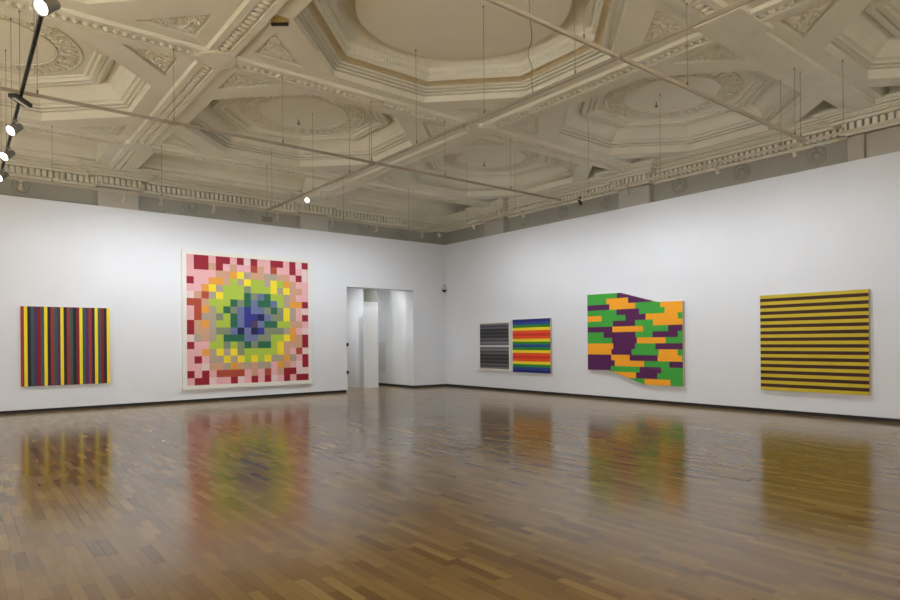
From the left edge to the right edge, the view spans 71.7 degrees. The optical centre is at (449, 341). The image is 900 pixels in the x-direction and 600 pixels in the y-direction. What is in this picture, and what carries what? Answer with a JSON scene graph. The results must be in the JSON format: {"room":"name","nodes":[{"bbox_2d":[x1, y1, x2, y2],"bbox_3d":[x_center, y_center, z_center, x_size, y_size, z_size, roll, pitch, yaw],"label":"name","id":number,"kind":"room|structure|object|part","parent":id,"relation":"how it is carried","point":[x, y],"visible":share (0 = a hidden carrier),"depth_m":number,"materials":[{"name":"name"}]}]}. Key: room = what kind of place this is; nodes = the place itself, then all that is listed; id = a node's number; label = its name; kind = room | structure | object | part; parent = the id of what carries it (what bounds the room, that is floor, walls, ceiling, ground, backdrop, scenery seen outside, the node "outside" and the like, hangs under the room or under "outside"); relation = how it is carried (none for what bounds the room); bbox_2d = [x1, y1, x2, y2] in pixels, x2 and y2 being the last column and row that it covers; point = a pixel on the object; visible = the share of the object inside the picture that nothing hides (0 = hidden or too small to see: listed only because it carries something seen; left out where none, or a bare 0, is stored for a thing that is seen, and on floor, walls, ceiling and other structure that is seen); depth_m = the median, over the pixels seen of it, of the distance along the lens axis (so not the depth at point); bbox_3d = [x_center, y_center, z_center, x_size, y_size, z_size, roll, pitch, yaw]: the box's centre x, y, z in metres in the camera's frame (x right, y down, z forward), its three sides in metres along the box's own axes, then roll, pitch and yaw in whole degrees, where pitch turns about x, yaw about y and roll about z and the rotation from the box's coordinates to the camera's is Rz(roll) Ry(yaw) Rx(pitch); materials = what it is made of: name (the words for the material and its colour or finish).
{"room":"museum","nodes":[
{"label":"museum","id":0,"kind":"room"},
{"bbox_2d":[0,195,445,410],"bbox_3d":[-8.209,-0.858,15.071,20.243,4.715,0.425,0,0,-38],"label":"wall","id":1,"kind":"structure","parent":0,"point":[127,262],"depth_m":15.51,"materials":[{"name":"white paint"}]},
{"bbox_2d":[20,306,109,386],"bbox_3d":[-8.792,0.100,14.292,1.750,1.780,0.056,0,0,-38],"label":"painting","id":2,"kind":"object","parent":1,"relation":"attached to","point":[59,345],"visible":1,"depth_m":14.24,"materials":[{"name":"multicoloured paint"}]},
{"bbox_2d":[0,384,445,413],"bbox_3d":[-8.092,1.534,14.956,20.253,0.070,0.075,0,0,-38],"label":"baseboard","id":3,"kind":"structure","parent":1,"relation":"attached to","point":[418,386],"depth_m":15.73,"materials":[{"name":"black"}]},
{"bbox_2d":[0,149,446,244],"bbox_3d":[-7.936,-3.925,15.037,20.670,1.615,0.810,0,0,-38],"label":"trim","id":4,"kind":"structure","parent":1,"relation":"attached to","point":[82,172],"depth_m":16.25,"materials":[{"name":"grey paint"}]},
{"bbox_2d":[181,249,311,389],"bbox_3d":[-5.421,-0.569,16.955,3.560,3.580,0.073,0,0,-38],"label":"painting","id":5,"kind":"object","parent":1,"relation":"attached to","point":[247,319],"visible":1,"depth_m":16.83,"materials":[{"name":"multicoloured paint"}]},
{"bbox_2d":[347,288,378,387],"bbox_3d":[-3.202,-0.273,21.316,0.560,3.600,1.900,0,0,-38],"label":"pillar","id":6,"kind":"structure","parent":0,"point":[362,304],"depth_m":20.65,"materials":[{"name":"white paint"}]},
{"bbox_2d":[377,290,405,384],"bbox_3d":[-2.443,-0.314,22.121,0.250,3.530,3.480,0,0,-38],"label":"wall","id":7,"kind":"structure","parent":0,"point":[391,304],"depth_m":21.28,"materials":[{"name":"white paint"}]},
{"bbox_2d":[378,342,385,371],"bbox_3d":[-2.407,0.545,21.876,0.030,1.050,0.600,0,0,-38],"label":"trim","id":8,"kind":"structure","parent":7,"relation":"attached to","point":[381,345],"depth_m":21.82,"materials":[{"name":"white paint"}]},
{"bbox_2d":[379,383,413,387],"bbox_3d":[-2.352,1.485,21.941,0.095,0.070,3.855,0,0,-38],"label":"baseboard","id":9,"kind":"structure","parent":7,"relation":"attached to","point":[410,386],"depth_m":21.19,"materials":[{"name":"black"}]},
{"bbox_2d":[0,385,899,599],"bbox_3d":[-2.129,1.593,7.678,20.970,0.150,26.900,0,0,-38],"label":"floor","id":10,"kind":"structure","parent":0,"point":[356,493],"depth_m":5.87,"materials":[{"name":"brown wood"}]},
{"bbox_2d":[451,444,481,449],"bbox_3d":[0.239,1.496,8.851,0.380,0.003,0.280,0,0,-38],"label":"socket","id":11,"kind":"object","parent":10,"relation":"on","point":[470,446],"visible":1,"depth_m":8.82,"materials":[{"name":"silver"}]},
{"bbox_3d":[0.239,1.497,8.851,0.350,0.002,0.250,0,0,-38],"label":"lid","id":12,"kind":"part","parent":11,"relation":"part of","materials":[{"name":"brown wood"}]},
{"bbox_2d":[0,0,899,215],"bbox_3d":[-1.070,-4.548,6.274,20.970,0.886,23.320,0,0,-38],"label":"ceiling","id":13,"kind":"structure","parent":0,"point":[333,58],"depth_m":10.46,"materials":[{"name":"beige paint"}]},
{"bbox_2d":[0,10,43,172],"bbox_3d":[-2.486,-3.818,4.116,0.034,1.631,18.500,0,0,-38],"label":"track","id":14,"kind":"object","parent":13,"relation":"hanging from","point":[40,19],"visible":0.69,"depth_m":7.19,"materials":[{"name":"black metal"}]},
{"bbox_2d":[0,168,8,181],"bbox_3d":[-7.674,-2.841,10.655,0.142,0.236,0.226,0,0,2],"label":"spotlight","id":15,"kind":"object","parent":14,"relation":"hanging from","point":[3,175],"visible":1,"depth_m":10.64,"materials":[{"name":"grey metal"}]},
{"bbox_3d":[-6.986,-3.800,9.801,0.023,1.591,0.023,0,0,-38],"label":"suspension rod","id":16,"kind":"part","parent":14,"relation":"part of","materials":[{"name":"grey metal"}]},
{"bbox_2d":[0,146,15,161],"bbox_3d":[-6.744,-2.849,9.479,0.142,0.236,0.226,0,0,2],"label":"spotlight","id":17,"kind":"object","parent":14,"relation":"hanging from","point":[5,156],"visible":1,"depth_m":9.45,"materials":[{"name":"grey metal"}]},
{"bbox_3d":[-6.241,-3.807,8.860,0.023,1.591,0.023,0,0,-38],"label":"suspension rod","id":18,"kind":"part","parent":14,"relation":"part of","materials":[{"name":"grey metal"}]},
{"bbox_2d":[4,119,22,135],"bbox_3d":[-5.844,-2.857,8.342,0.142,0.236,0.226,0,0,2],"label":"spotlight","id":19,"kind":"object","parent":14,"relation":"hanging from","point":[11,130],"visible":1,"depth_m":8.30,"materials":[{"name":"grey"}]},
{"bbox_3d":[-5.308,-3.557,7.683,0.023,1.076,0.023,0,0,-38],"label":"suspension rod","id":20,"kind":"part","parent":14,"relation":"part of","materials":[{"name":"grey metal"}]},
{"bbox_2d":[8,93,31,107],"bbox_3d":[-5.266,-2.953,7.636,0.100,0.052,0.340,0,0,-7],"label":"wallwasher","id":21,"kind":"object","parent":14,"relation":"hanging from","point":[16,97],"visible":1,"depth_m":7.59,"materials":[{"name":"black metal"}]},
{"bbox_2d":[12,98,27,106],"bbox_3d":[-5.265,-2.931,7.636,0.036,0.008,0.280,0,0,-7],"label":"diffuser","id":22,"kind":"object","parent":21,"relation":"attached to","point":[21,101],"depth_m":7.62,"materials":[{"name":"white plastic"}]},
{"bbox_2d":[32,0,60,16],"bbox_3d":[-3.455,-2.877,5.323,0.142,0.236,0.226,0,0,2],"label":"spotlight","id":23,"kind":"object","parent":14,"relation":"hanging from","point":[43,8],"visible":1,"depth_m":5.28,"materials":[{"name":"grey metal"}]},
{"bbox_3d":[-7.001,-4.608,9.456,3.320,0.165,3.320,0,0,-38],"label":"octagon frame","id":24,"kind":"part","parent":13,"relation":"part of","materials":[{"name":"beige paint"}]},
{"bbox_3d":[-6.679,-4.156,11.974,0.728,0.074,0.728,0,0,-38],"label":"triangle panel","id":25,"kind":"part","parent":13,"relation":"part of","materials":[{"name":"paint"}]},
{"bbox_3d":[-4.455,-4.175,9.175,0.741,0.074,0.758,0,0,-38],"label":"triangle panel","id":26,"kind":"part","parent":13,"relation":"part of","materials":[{"name":"paint"}]},
{"bbox_3d":[-3.532,-4.183,7.998,0.728,0.074,0.728,0,0,-38],"label":"triangle panel","id":27,"kind":"part","parent":13,"relation":"part of","materials":[{"name":"paint"}]},
{"bbox_3d":[-5.508,-4.166,12.925,0.741,0.074,0.757,0,0,-38],"label":"triangle panel","id":28,"kind":"part","parent":13,"relation":"part of","materials":[{"name":"paint"}]},
{"bbox_2d":[5,126,430,231],"bbox_3d":[-7.197,-3.564,12.221,16.930,1.110,0.034,0,0,-38],"label":"track","id":29,"kind":"object","parent":13,"relation":"hanging from","point":[8,177],"visible":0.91,"depth_m":13.50,"materials":[{"name":"white metal"}]},
{"bbox_2d":[18,180,22,190],"bbox_3d":[-7.990,-2.909,11.595,0.081,0.187,0.122,0,0,-38],"label":"spotlight","id":30,"kind":"object","parent":29,"relation":"hanging from","point":[20,187],"visible":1,"depth_m":11.58,"materials":[{"name":"beige metal"}]},
{"bbox_2d":[121,193,124,202],"bbox_3d":[-6.642,-2.920,12.663,0.081,0.187,0.122,0,0,-38],"label":"spotlight","id":31,"kind":"object","parent":29,"relation":"hanging from","point":[123,194],"visible":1,"depth_m":12.65,"materials":[{"name":"beige metal"}]},
{"bbox_3d":[-6.072,-3.594,13.111,0.023,1.070,0.023,0,0,-38],"label":"suspension rod","id":32,"kind":"part","parent":29,"relation":"part of","materials":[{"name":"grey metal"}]},
{"bbox_3d":[-7.192,-3.029,12.221,16.930,0.040,0.034,0,0,-38],"label":"rail","id":33,"kind":"part","parent":29,"relation":"part of","materials":[{"name":"white metal"}]},
{"bbox_2d":[261,211,271,222],"bbox_3d":[-4.278,-2.929,14.526,0.240,0.270,0.100,0,0,-38],"label":"floodlight","id":34,"kind":"object","parent":29,"relation":"hanging from","point":[266,218],"visible":1,"depth_m":14.48,"materials":[{"name":"grey metal"}]},
{"bbox_3d":[-3.285,-4.185,10.126,0.728,0.074,0.728,0,0,-38],"label":"triangle panel","id":35,"kind":"part","parent":13,"relation":"part of","materials":[{"name":"paint"}]},
{"bbox_3d":[-2.362,-4.193,8.950,0.741,0.074,0.757,0,0,-38],"label":"triangle panel","id":36,"kind":"part","parent":13,"relation":"part of","materials":[{"name":"paint"}]},
{"bbox_2d":[271,15,288,25],"bbox_3d":[-2.200,-4.144,8.038,0.260,0.035,0.220,0,0,-1],"label":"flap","id":37,"kind":"object","parent":13,"relation":"attached to","point":[277,20],"visible":0.96,"depth_m":8.09,"materials":[{"name":"gold metal"}]},
{"bbox_2d":[0,14,561,200],"bbox_3d":[-4.199,-3.569,8.434,16.930,1.070,0.023,0,0,-38],"label":"track","id":38,"kind":"object","parent":13,"relation":"hanging from","point":[36,94],"visible":0.94,"depth_m":9.38,"materials":[{"name":"beige"}]},
{"bbox_3d":[-4.195,-3.054,8.434,16.930,0.040,0.022,0,0,-38],"label":"rail","id":39,"kind":"part","parent":38,"relation":"part of","materials":[{"name":"beige"}]},
{"bbox_3d":[-2.604,-3.603,9.696,0.023,1.030,0.023,0,0,-38],"label":"suspension rod","id":40,"kind":"part","parent":38,"relation":"part of","materials":[{"name":"grey metal"}]},
{"bbox_3d":[-1.349,-3.614,10.689,0.023,1.030,0.023,0,0,-38],"label":"suspension rod","id":41,"kind":"part","parent":38,"relation":"part of","materials":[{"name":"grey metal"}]},
{"bbox_3d":[1.238,-3.636,12.737,0.023,1.030,0.023,0,0,-38],"label":"suspension rod","id":42,"kind":"part","parent":38,"relation":"part of","materials":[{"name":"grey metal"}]},
{"bbox_3d":[-2.970,-4.642,12.646,3.320,0.165,3.320,0,0,-38],"label":"octagon frame","id":43,"kind":"part","parent":13,"relation":"part of","materials":[{"name":"beige paint"}]},
{"bbox_2d":[267,113,375,210],"bbox_3d":[-2.784,-3.841,12.629,0.024,1.590,4.780,0,0,-38],"label":"track","id":44,"kind":"object","parent":13,"relation":"hanging from","point":[369,165],"visible":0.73,"depth_m":11.87,"materials":[{"name":"beige"}]},
{"bbox_2d":[304,193,309,202],"bbox_3d":[-2.915,-2.944,12.811,0.110,0.202,0.176,0,0,10],"label":"spotlight","id":45,"kind":"object","parent":44,"relation":"hanging from","point":[307,200],"visible":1,"depth_m":12.77,"materials":[{"name":"beige"}]},
{"bbox_3d":[-2.777,-3.067,12.629,0.024,0.040,4.780,0,0,-38],"label":"rail","id":46,"kind":"part","parent":44,"relation":"part of","materials":[{"name":"beige metal"}]},
{"bbox_2d":[319,187,326,197],"bbox_3d":[-2.530,-2.938,12.295,0.153,0.222,0.229,0,0,-38],"label":"spotlight","id":47,"kind":"object","parent":44,"relation":"hanging from","point":[323,194],"visible":1,"depth_m":12.25,"materials":[{"name":"beige metal"}]},
{"bbox_3d":[-1.847,-3.867,11.445,0.023,1.545,0.023,0,0,-38],"label":"suspension rod","id":48,"kind":"part","parent":44,"relation":"part of","materials":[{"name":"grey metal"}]},
{"bbox_3d":[-2.648,-4.190,15.164,0.728,0.074,0.728,0,0,-38],"label":"triangle panel","id":49,"kind":"part","parent":13,"relation":"part of","materials":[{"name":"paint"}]},
{"bbox_3d":[-1.478,-4.200,16.115,0.741,0.074,0.757,0,0,-38],"label":"triangle panel","id":50,"kind":"part","parent":13,"relation":"part of","materials":[{"name":"paint"}]},
{"bbox_3d":[-0.425,-4.209,12.365,0.741,0.074,0.758,0,0,-38],"label":"triangle panel","id":51,"kind":"part","parent":13,"relation":"part of","materials":[{"name":"paint"}]},
{"bbox_3d":[0.177,-4.549,8.671,3.782,0.205,3.782,0,0,-38],"label":"cornice","id":52,"kind":"part","parent":13,"relation":"part of","materials":[{"name":"beige paint"}]},
{"bbox_3d":[0.498,-4.217,11.188,0.728,0.074,0.728,0,0,-38],"label":"triangle panel","id":53,"kind":"part","parent":13,"relation":"part of","materials":[{"name":"paint"}]},
{"bbox_3d":[0.746,-4.219,13.316,0.728,0.074,0.728,0,0,-38],"label":"triangle panel","id":54,"kind":"part","parent":13,"relation":"part of","materials":[{"name":"paint"}]},
{"bbox_3d":[1.060,-4.677,15.836,3.320,0.165,3.320,0,0,-38],"label":"octagon frame","id":55,"kind":"part","parent":13,"relation":"part of","materials":[{"name":"beige paint"}]},
{"bbox_2d":[376,0,617,163],"bbox_3d":[0.273,-3.835,8.767,0.024,1.525,4.990,0,0,-38],"label":"track","id":56,"kind":"object","parent":13,"relation":"hanging from","point":[575,75],"visible":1,"depth_m":8.22,"materials":[{"name":"beige metal"}]},
{"bbox_3d":[-0.531,-3.848,9.782,0.023,1.485,0.023,0,0,-38],"label":"suspension rod","id":57,"kind":"part","parent":56,"relation":"part of","materials":[{"name":"grey metal"}]},
{"bbox_3d":[0.462,-3.857,8.528,0.023,1.485,0.023,0,0,-38],"label":"suspension rod","id":58,"kind":"part","parent":56,"relation":"part of","materials":[{"name":"grey metal"}]},
{"bbox_3d":[0.279,-3.092,8.767,0.024,0.040,4.990,0,0,-38],"label":"rail","id":59,"kind":"part","parent":56,"relation":"part of","materials":[{"name":"beige metal"}]},
{"bbox_3d":[1.455,-3.865,7.273,0.023,1.485,0.023,0,0,-38],"label":"suspension rod","id":60,"kind":"part","parent":56,"relation":"part of","materials":[{"name":"grey metal"}]},
{"bbox_3d":[1.668,-4.227,12.140,0.741,0.074,0.757,0,0,-38],"label":"triangle panel","id":61,"kind":"part","parent":13,"relation":"part of","materials":[{"name":"paint"}]},
{"bbox_2d":[528,2,532,91],"bbox_3d":[1.010,-3.856,7.839,0.097,1.495,0.030,0,0,-38],"label":"hanging cable","id":62,"kind":"object","parent":13,"relation":"hanging from","point":[529,2],"visible":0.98,"depth_m":7.84,"materials":[{"name":"grey metal"}]},
{"bbox_2d":[485,0,806,142],"bbox_3d":[-1.078,-3.596,4.489,16.930,1.070,0.034,0,0,-38],"label":"track","id":63,"kind":"object","parent":13,"relation":"hanging from","point":[506,6],"visible":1,"depth_m":7.00,"materials":[{"name":"white metal"}]},
{"bbox_3d":[5.262,-3.670,9.507,0.023,1.030,0.023,0,0,-38],"label":"suspension rod","id":64,"kind":"part","parent":63,"relation":"part of","materials":[{"name":"grey metal"}]},
{"bbox_3d":[5.418,-3.671,9.631,0.023,1.030,0.023,0,0,-38],"label":"suspension rod","id":65,"kind":"part","parent":63,"relation":"part of","materials":[{"name":"grey metal"}]},
{"bbox_3d":[2.721,-4.236,8.389,0.741,0.074,0.758,0,0,-38],"label":"triangle panel","id":66,"kind":"part","parent":13,"relation":"part of","materials":[{"name":"paint"}]},
{"bbox_2d":[431,60,899,232],"bbox_3d":[5.353,-3.911,10.033,0.034,1.590,19.050,0,0,-38],"label":"track","id":67,"kind":"object","parent":13,"relation":"hanging from","point":[843,131],"visible":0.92,"depth_m":11.17,"materials":[{"name":"white metal"}]},
{"bbox_3d":[2.917,-3.910,13.111,0.023,1.550,0.023,0,0,-38],"label":"suspension rod","id":68,"kind":"part","parent":67,"relation":"part of","materials":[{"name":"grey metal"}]},
{"bbox_3d":[5.360,-3.136,10.033,0.034,0.040,19.050,0,0,-38],"label":"rail","id":69,"kind":"part","parent":67,"relation":"part of","materials":[{"name":"white metal"}]},
{"bbox_2d":[715,164,720,174],"bbox_3d":[4.679,-3.017,10.903,0.122,0.187,0.081,0,0,-38],"label":"spotlight","id":70,"kind":"object","parent":67,"relation":"hanging from","point":[717,171],"visible":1,"depth_m":10.88,"materials":[{"name":"beige metal"}]},
{"bbox_2d":[792,145,797,156],"bbox_3d":[5.474,-3.023,9.900,0.122,0.187,0.081,0,0,-38],"label":"spotlight","id":71,"kind":"object","parent":67,"relation":"hanging from","point":[794,153],"visible":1,"depth_m":9.88,"materials":[{"name":"beige metal"}]},
{"bbox_3d":[4.206,-4.703,11.860,3.320,0.165,3.320,0,0,-38],"label":"octagon frame","id":72,"kind":"part","parent":13,"relation":"part of","materials":[{"name":"beige paint"}]},
{"bbox_2d":[619,0,754,57],"bbox_3d":[4.529,-3.901,3.388,0.024,1.585,8.650,0,0,-38],"label":"track","id":73,"kind":"object","parent":13,"relation":"hanging from","point":[742,2],"visible":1,"depth_m":6.15,"materials":[{"name":"beige metal"}]},
{"bbox_3d":[3.892,-4.246,9.341,0.728,0.074,0.728,0,0,-38],"label":"triangle panel","id":74,"kind":"part","parent":13,"relation":"part of","materials":[{"name":"paint"}]},
{"bbox_3d":[4.814,-4.254,8.164,0.741,0.074,0.757,0,0,-38],"label":"triangle panel","id":75,"kind":"part","parent":13,"relation":"part of","materials":[{"name":"paint"}]},
{"bbox_3d":[7.353,-4.730,7.885,3.320,0.165,3.320,0,0,-38],"label":"octagon frame","id":76,"kind":"part","parent":13,"relation":"part of","materials":[{"name":"beige paint"}]},
{"bbox_2d":[445,151,899,418],"bbox_3d":[6.959,-0.987,12.397,0.267,4.715,22.595,0,0,-38],"label":"wall","id":77,"kind":"structure","parent":0,"point":[836,227],"depth_m":13.80,"materials":[{"name":"white paint"}]},
{"bbox_2d":[478,321,511,370],"bbox_3d":[1.375,0.136,19.190,0.068,1.505,1.440,0,0,-38],"label":"painting","id":78,"kind":"object","parent":77,"relation":"attached to","point":[494,338],"visible":1,"depth_m":19.14,"materials":[{"name":"grey paint"}]},
{"bbox_2d":[512,318,551,373],"bbox_3d":[2.355,0.120,17.951,0.066,1.550,1.500,0,0,-38],"label":"painting","id":79,"kind":"object","parent":77,"relation":"attached to","point":[532,338],"visible":1,"depth_m":17.88,"materials":[{"name":"multicoloured paint"}]},
{"bbox_2d":[587,293,684,385],"bbox_3d":[4.477,-0.101,15.251,0.086,2.262,2.720,0,0,-38],"label":"painting","id":80,"kind":"object","parent":77,"relation":"attached to","point":[641,340],"visible":1,"depth_m":15.10,"materials":[{"name":"multicoloured paint"}]},
{"bbox_2d":[444,91,899,244],"bbox_3d":[6.720,-4.050,12.487,0.810,1.615,23.000,0,0,-38],"label":"trim","id":81,"kind":"structure","parent":77,"relation":"attached to","point":[881,139],"depth_m":13.95,"materials":[{"name":"grey paint"}]},
{"bbox_2d":[446,384,899,422],"bbox_3d":[6.914,1.406,12.365,0.075,0.070,22.625,0,0,-38],"label":"baseboard","id":82,"kind":"structure","parent":77,"relation":"attached to","point":[467,386],"depth_m":13.81,"materials":[{"name":"black wood"}]},
{"bbox_2d":[760,289,870,395],"bbox_3d":[7.011,0.015,12.062,0.071,1.930,1.945,0,0,-38],"label":"painting","id":83,"kind":"object","parent":77,"relation":"attached to","point":[815,342],"visible":1,"depth_m":11.96,"materials":[{"name":"yellow paint"}]}
]}

